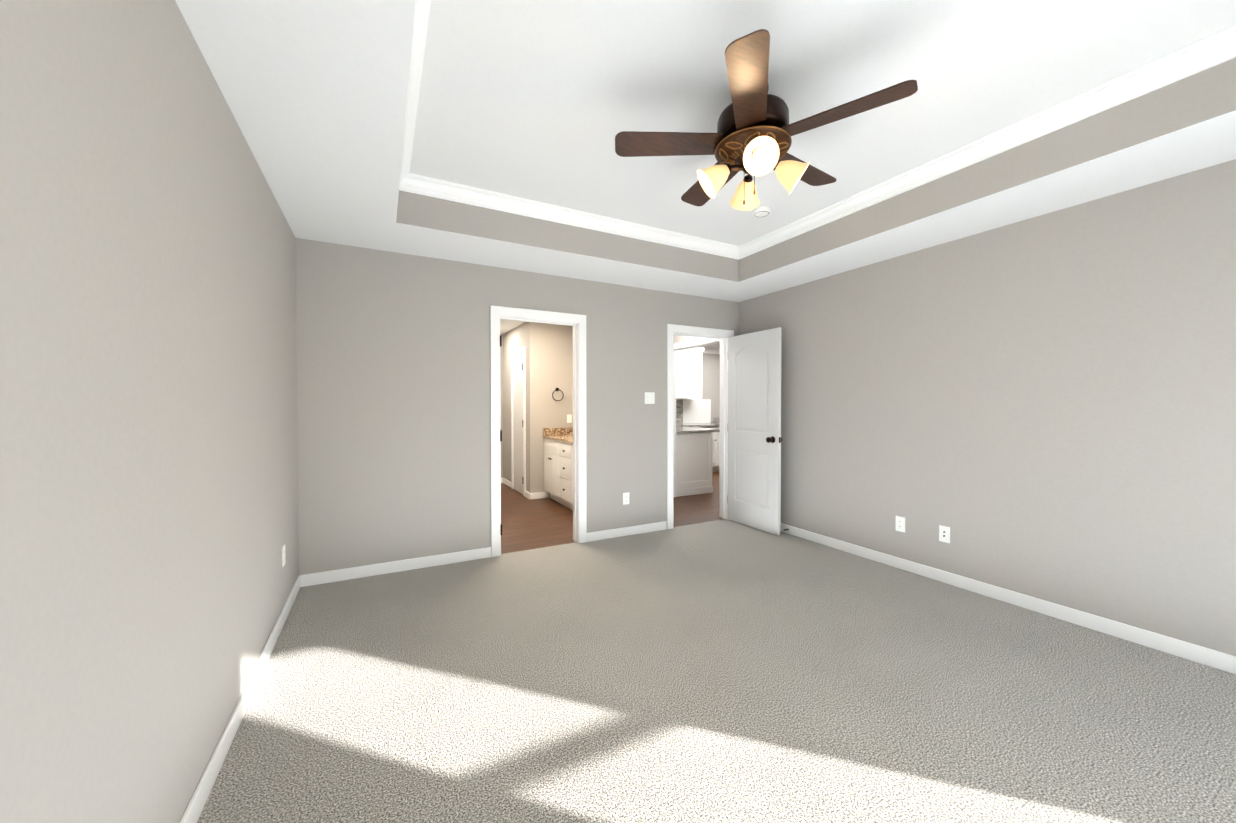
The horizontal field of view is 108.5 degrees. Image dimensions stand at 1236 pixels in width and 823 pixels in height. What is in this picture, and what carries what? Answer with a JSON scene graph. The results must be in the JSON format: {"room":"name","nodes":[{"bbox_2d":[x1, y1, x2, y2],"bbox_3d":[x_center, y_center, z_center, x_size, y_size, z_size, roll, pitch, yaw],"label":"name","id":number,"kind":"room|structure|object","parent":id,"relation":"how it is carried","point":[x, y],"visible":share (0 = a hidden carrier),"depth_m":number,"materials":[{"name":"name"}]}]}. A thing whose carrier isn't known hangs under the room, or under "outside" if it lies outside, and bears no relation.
{"room":"empty bedroom","nodes":[
{"label":"empty bedroom","id":0,"kind":"room"},
{"bbox_2d":[0,0,298,822],"bbox_3d":[-1.231,-0.170,1.084,0.120,2.860,4.758,0,1,-28],"label":"wall","id":1,"kind":"structure","parent":0,"point":[148,456],"depth_m":1.04,"materials":[{"name":"grey paint"}]},
{"bbox_2d":[180,575,303,822],"bbox_3d":[-1.173,1.217,1.133,0.013,0.085,4.518,0,1,-28],"label":"baseboard","id":2,"kind":"structure","parent":1,"relation":"attached to","point":[193,811],"depth_m":1.70,"materials":[{"name":"white wood"}]},
{"bbox_2d":[282,544,285,566],"bbox_3d":[-1.979,0.854,2.638,0.010,0.115,0.070,0,1,-28],"label":"electrical outlet","id":3,"kind":"object","parent":1,"relation":"attached to","point":[283,556],"visible":1,"depth_m":2.62,"materials":[{"name":"white plastic"}]},
{"bbox_2d":[500,335,502,477],"bbox_3d":[-2.082,-0.043,7.321,2.090,2.440,0.120,0,1,-28],"label":"wall","id":4,"kind":"structure","parent":0,"point":[501,370],"depth_m":7.34,"materials":[{"name":"beige paint"}]},
{"bbox_2d":[503,322,527,494],"bbox_3d":[-1.521,-0.036,6.770,0.120,2.440,1.380,0,1,-28],"label":"wall","id":5,"kind":"structure","parent":0,"point":[515,338],"depth_m":7.01,"materials":[{"name":"beige paint"}]},
{"bbox_2d":[501,346,548,498],"bbox_3d":[-1.882,0.136,6.504,1.330,2.105,1.513,0,1,-28],"label":"trim","id":6,"kind":"structure","parent":5,"relation":"attached to","point":[518,422],"depth_m":6.49,"materials":[{"name":"white wood"}]},
{"bbox_2d":[295,238,738,574],"bbox_3d":[-0.466,-0.210,4.121,4.090,2.860,0.120,0,1,-28],"label":"wall","id":7,"kind":"structure","parent":0,"point":[393,408],"depth_m":3.51,"materials":[{"name":"grey paint"}]},
{"bbox_2d":[304,547,490,586],"bbox_3d":[-1.640,1.186,3.436,1.295,0.085,0.013,0,1,-28],"label":"baseboard","id":8,"kind":"structure","parent":7,"relation":"attached to","point":[317,578],"depth_m":3.39,"materials":[{"name":"white wood"}]},
{"bbox_2d":[490,305,586,556],"bbox_3d":[-0.712,0.166,3.993,0.872,2.111,0.154,0,1,-28],"label":"door frame","id":9,"kind":"structure","parent":7,"relation":"attached to","point":[577,322],"depth_m":3.99,"materials":[{"name":"white wood"}]},
{"bbox_2d":[623,492,628,504],"bbox_3d":[0.081,0.852,4.353,0.070,0.115,0.010,0,1,-28],"label":"electrical outlet","id":10,"kind":"object","parent":7,"relation":"attached to","point":[625,498],"visible":1,"depth_m":4.35,"materials":[{"name":"white plastic"}]},
{"bbox_2d":[587,521,666,541],"bbox_3d":[0.104,1.174,4.367,0.900,0.085,0.013,0,1,-28],"label":"baseboard","id":11,"kind":"structure","parent":7,"relation":"attached to","point":[632,530],"depth_m":4.35,"materials":[{"name":"white wood"}]},
{"bbox_2d":[645,392,654,403],"bbox_3d":[0.321,-0.135,4.464,0.116,0.115,0.017,0,1,-28],"label":"light switch","id":12,"kind":"object","parent":7,"relation":"attached to","point":[649,397],"visible":1,"depth_m":4.47,"materials":[{"name":"white plastic"}]},
{"bbox_2d":[667,324,733,528],"bbox_3d":[0.867,0.155,4.837,0.892,2.111,0.152,0,1,-28],"label":"door frame","id":13,"kind":"structure","parent":7,"relation":"attached to","point":[722,335],"depth_m":4.81,"materials":[{"name":"white wood"}]},
{"bbox_2d":[727,327,781,535],"bbox_3d":[1.399,0.194,4.635,0.185,2.018,0.738,0,1,-27],"label":"bedroom door","id":14,"kind":"structure","parent":7,"relation":"in","point":[754,433],"depth_m":4.58,"materials":[{"name":"white wood"}]},
{"bbox_2d":[527,322,572,492],"bbox_3d":[-0.837,-0.029,6.285,0.870,2.440,0.120,0,1,-28],"label":"wall","id":15,"kind":"structure","parent":0,"point":[549,359],"depth_m":6.12,"materials":[{"name":"beige paint"}]},
{"bbox_2d":[552,388,563,400],"bbox_3d":[-0.840,-0.237,6.191,0.166,0.189,0.039,0,1,-28],"label":"towel ring","id":16,"kind":"object","parent":15,"relation":"attached to","point":[557,389],"visible":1,"depth_m":6.19,"materials":[{"name":"black metal"}]},
{"bbox_2d":[543,427,572,434],"bbox_3d":[-0.780,0.277,6.236,0.571,0.100,0.020,0,1,-28],"label":"backsplash","id":17,"kind":"structure","parent":15,"relation":"attached to","point":[546,431],"depth_m":6.20,"materials":[{"name":"brown stone"}]},
{"bbox_2d":[567,415,571,422],"bbox_3d":[-0.688,0.101,6.294,0.070,0.115,0.008,0,1,-28],"label":"outlet","id":18,"kind":"object","parent":15,"relation":"attached to","point":[569,418],"visible":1,"depth_m":6.29,"materials":[{"name":"white plastic"}]},
{"bbox_2d":[500,319,719,348],"bbox_3d":[0.768,-1.327,7.645,7.600,0.120,4.962,0,1,-28],"label":"ceiling","id":19,"kind":"structure","parent":0,"point":[506,326],"depth_m":6.56,"materials":[{"name":"white paint"}]},
{"bbox_2d":[501,472,721,553],"bbox_3d":[0.790,1.205,7.639,7.600,0.056,5.052,0,1,-28],"label":"floor","id":20,"kind":"structure","parent":0,"point":[527,524],"depth_m":5.13,"materials":[{"name":"brown wood"}]},
{"bbox_2d":[544,439,572,509],"bbox_3d":[-0.395,0.786,5.498,0.594,0.830,1.696,0,1,-28],"label":"bathroom vanity","id":21,"kind":"object","parent":20,"relation":"on","point":[558,464],"depth_m":5.59,"materials":[{"name":"white wood"}]},
{"bbox_2d":[543,435,572,442],"bbox_3d":[-0.381,0.354,5.489,0.571,0.034,1.716,0,1,-28],"label":"countertop","id":22,"kind":"structure","parent":21,"relation":"on","point":[566,438],"depth_m":5.72,"materials":[{"name":"beige stone"}]},
{"bbox_2d":[676,430,715,496],"bbox_3d":[0.807,0.740,6.906,0.674,0.885,1.250,0,1,-28],"label":"kitchen island","id":23,"kind":"object","parent":20,"relation":"on","point":[694,459],"depth_m":6.37,"materials":[{"name":"white wood"}]},
{"bbox_2d":[676,426,719,433],"bbox_3d":[0.908,0.279,6.965,0.914,0.035,1.290,0,1,-28],"label":"island countertop","id":24,"kind":"structure","parent":23,"relation":"on","point":[679,429],"depth_m":6.59,"materials":[{"name":"white stone"}]},
{"bbox_2d":[700,427,719,471],"bbox_3d":[1.544,0.718,8.619,0.440,0.885,0.622,0,1,-28],"label":"base cabinet","id":25,"kind":"object","parent":20,"relation":"on","point":[716,435],"depth_m":8.44,"materials":[{"name":"white wood"}]},
{"bbox_2d":[676,423,719,426],"bbox_3d":[2.249,0.253,8.981,2.990,0.035,0.635,0,1,-28],"label":"countertop","id":26,"kind":"structure","parent":25,"relation":"on","point":[677,424],"depth_m":8.34,"materials":[{"name":"white stone"}]},
{"bbox_2d":[673,338,719,496],"bbox_3d":[0.526,0.124,6.724,0.138,2.123,3.393,0,1,-28],"label":"trim","id":27,"kind":"structure","parent":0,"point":[695,343],"depth_m":6.10,"materials":[{"name":"white wood"}]},
{"bbox_2d":[175,0,1235,301],"bbox_3d":[0.626,-1.343,2.060,4.090,0.300,4.518,0,1,-28],"label":"ceiling","id":28,"kind":"structure","parent":0,"point":[315,92],"depth_m":2.25,"materials":[{"name":"white paint"}]},
{"bbox_2d":[702,353,719,422],"bbox_3d":[1.743,-0.067,9.138,4.290,2.440,0.116,0,1,-28],"label":"wall","id":29,"kind":"structure","parent":0,"point":[711,376],"depth_m":9.17,"materials":[{"name":"beige paint"}]},
{"bbox_2d":[676,349,691,398],"bbox_3d":[1.072,-0.739,8.501,0.434,1.000,0.352,0,1,-28],"label":"upper cabinet","id":30,"kind":"object","parent":29,"relation":"attached to","point":[683,357],"depth_m":8.39,"materials":[{"name":"white wood"}]},
{"bbox_2d":[688,347,703,398],"bbox_3d":[1.412,-0.741,8.682,0.336,1.000,0.352,0,1,-28],"label":"upper cabinet","id":31,"kind":"object","parent":29,"relation":"attached to","point":[694,392],"depth_m":8.56,"materials":[{"name":"white wood"}]},
{"bbox_2d":[702,348,719,353],"bbox_3d":[2.600,-1.241,9.461,2.440,0.100,0.085,0,1,-28],"label":"crown molding","id":32,"kind":"structure","parent":29,"relation":"attached to","point":[711,351],"depth_m":9.09,"materials":[{"name":"white wood"}]},
{"bbox_2d":[197,519,1235,822],"bbox_3d":[0.619,1.276,2.108,4.090,0.060,4.548,0,1,-28],"label":"floor carpet","id":33,"kind":"object","parent":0,"point":[723,671],"visible":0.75,"depth_m":1.91,"materials":[{"name":"beige carpet"}]},
{"bbox_2d":[410,0,1235,245],"bbox_3d":[0.626,-1.553,2.057,4.330,0.120,4.758,0,1,-28],"label":"ceiling","id":34,"kind":"structure","parent":0,"point":[545,101],"depth_m":2.01,"materials":[{"name":"white paint"}]},
{"bbox_2d":[399,0,430,192],"bbox_3d":[-0.608,-1.439,1.401,0.074,0.092,3.280,0,1,-28],"label":"crown molding","id":35,"kind":"structure","parent":34,"relation":"attached to","point":[421,12],"depth_m":2.00,"materials":[{"name":"white wood"}]},
{"bbox_2d":[411,174,738,259],"bbox_3d":[-0.125,-1.466,3.476,2.700,0.092,0.074,0,1,-28],"label":"crown molding","id":36,"kind":"structure","parent":34,"relation":"attached to","point":[424,185],"depth_m":3.32,"materials":[{"name":"white wood"}]},
{"bbox_2d":[752,206,770,216],"bbox_3d":[1.075,-1.491,3.330,0.136,0.038,0.136,0,1,-28],"label":"smoke detector","id":37,"kind":"object","parent":34,"relation":"attached to","point":[761,211],"visible":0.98,"depth_m":3.29,"materials":[{"name":"white plastic"}]},
{"bbox_2d":[615,29,917,210],"bbox_3d":[0.637,-1.230,2.091,1.212,0.528,1.222,0,1,-28],"label":"ceiling fan","id":38,"kind":"object","parent":34,"relation":"hanging from","point":[756,130],"visible":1,"depth_m":1.95,"materials":[{"name":"brown wood"}]},
{"bbox_2d":[739,25,1235,258],"bbox_3d":[1.877,-1.456,2.727,0.074,0.092,3.280,0,1,-28],"label":"crown molding","id":39,"kind":"structure","parent":34,"relation":"attached to","point":[1200,55],"depth_m":2.26,"materials":[{"name":"white wood"}]},
{"bbox_2d":[674,159,1235,655],"bbox_3d":[1.668,-0.217,4.593,0.120,2.860,8.220,0,1,-28],"label":"wall","id":40,"kind":"structure","parent":0,"point":[1043,407],"depth_m":2.71,"materials":[{"name":"grey paint"}]},
{"bbox_2d":[896,516,904,532],"bbox_3d":[2.202,0.878,3.471,0.010,0.115,0.070,0,1,-28],"label":"electrical outlet","id":41,"kind":"object","parent":40,"relation":"attached to","point":[900,524],"visible":1,"depth_m":3.46,"materials":[{"name":"white plastic"}]},
{"bbox_2d":[939,525,949,542],"bbox_3d":[2.345,0.882,3.197,0.014,0.115,0.070,0,1,-28],"label":"outlet","id":42,"kind":"object","parent":40,"relation":"attached to","point":[944,533],"visible":1,"depth_m":3.20,"materials":[{"name":"white plastic"}]},
{"bbox_2d":[780,523,1235,673],"bbox_3d":[2.413,1.191,3.047,0.040,0.085,4.518,0,1,-28],"label":"baseboard","id":43,"kind":"structure","parent":40,"relation":"attached to","point":[1150,639],"depth_m":2.70,"materials":[{"name":"white wood"}]}
]}

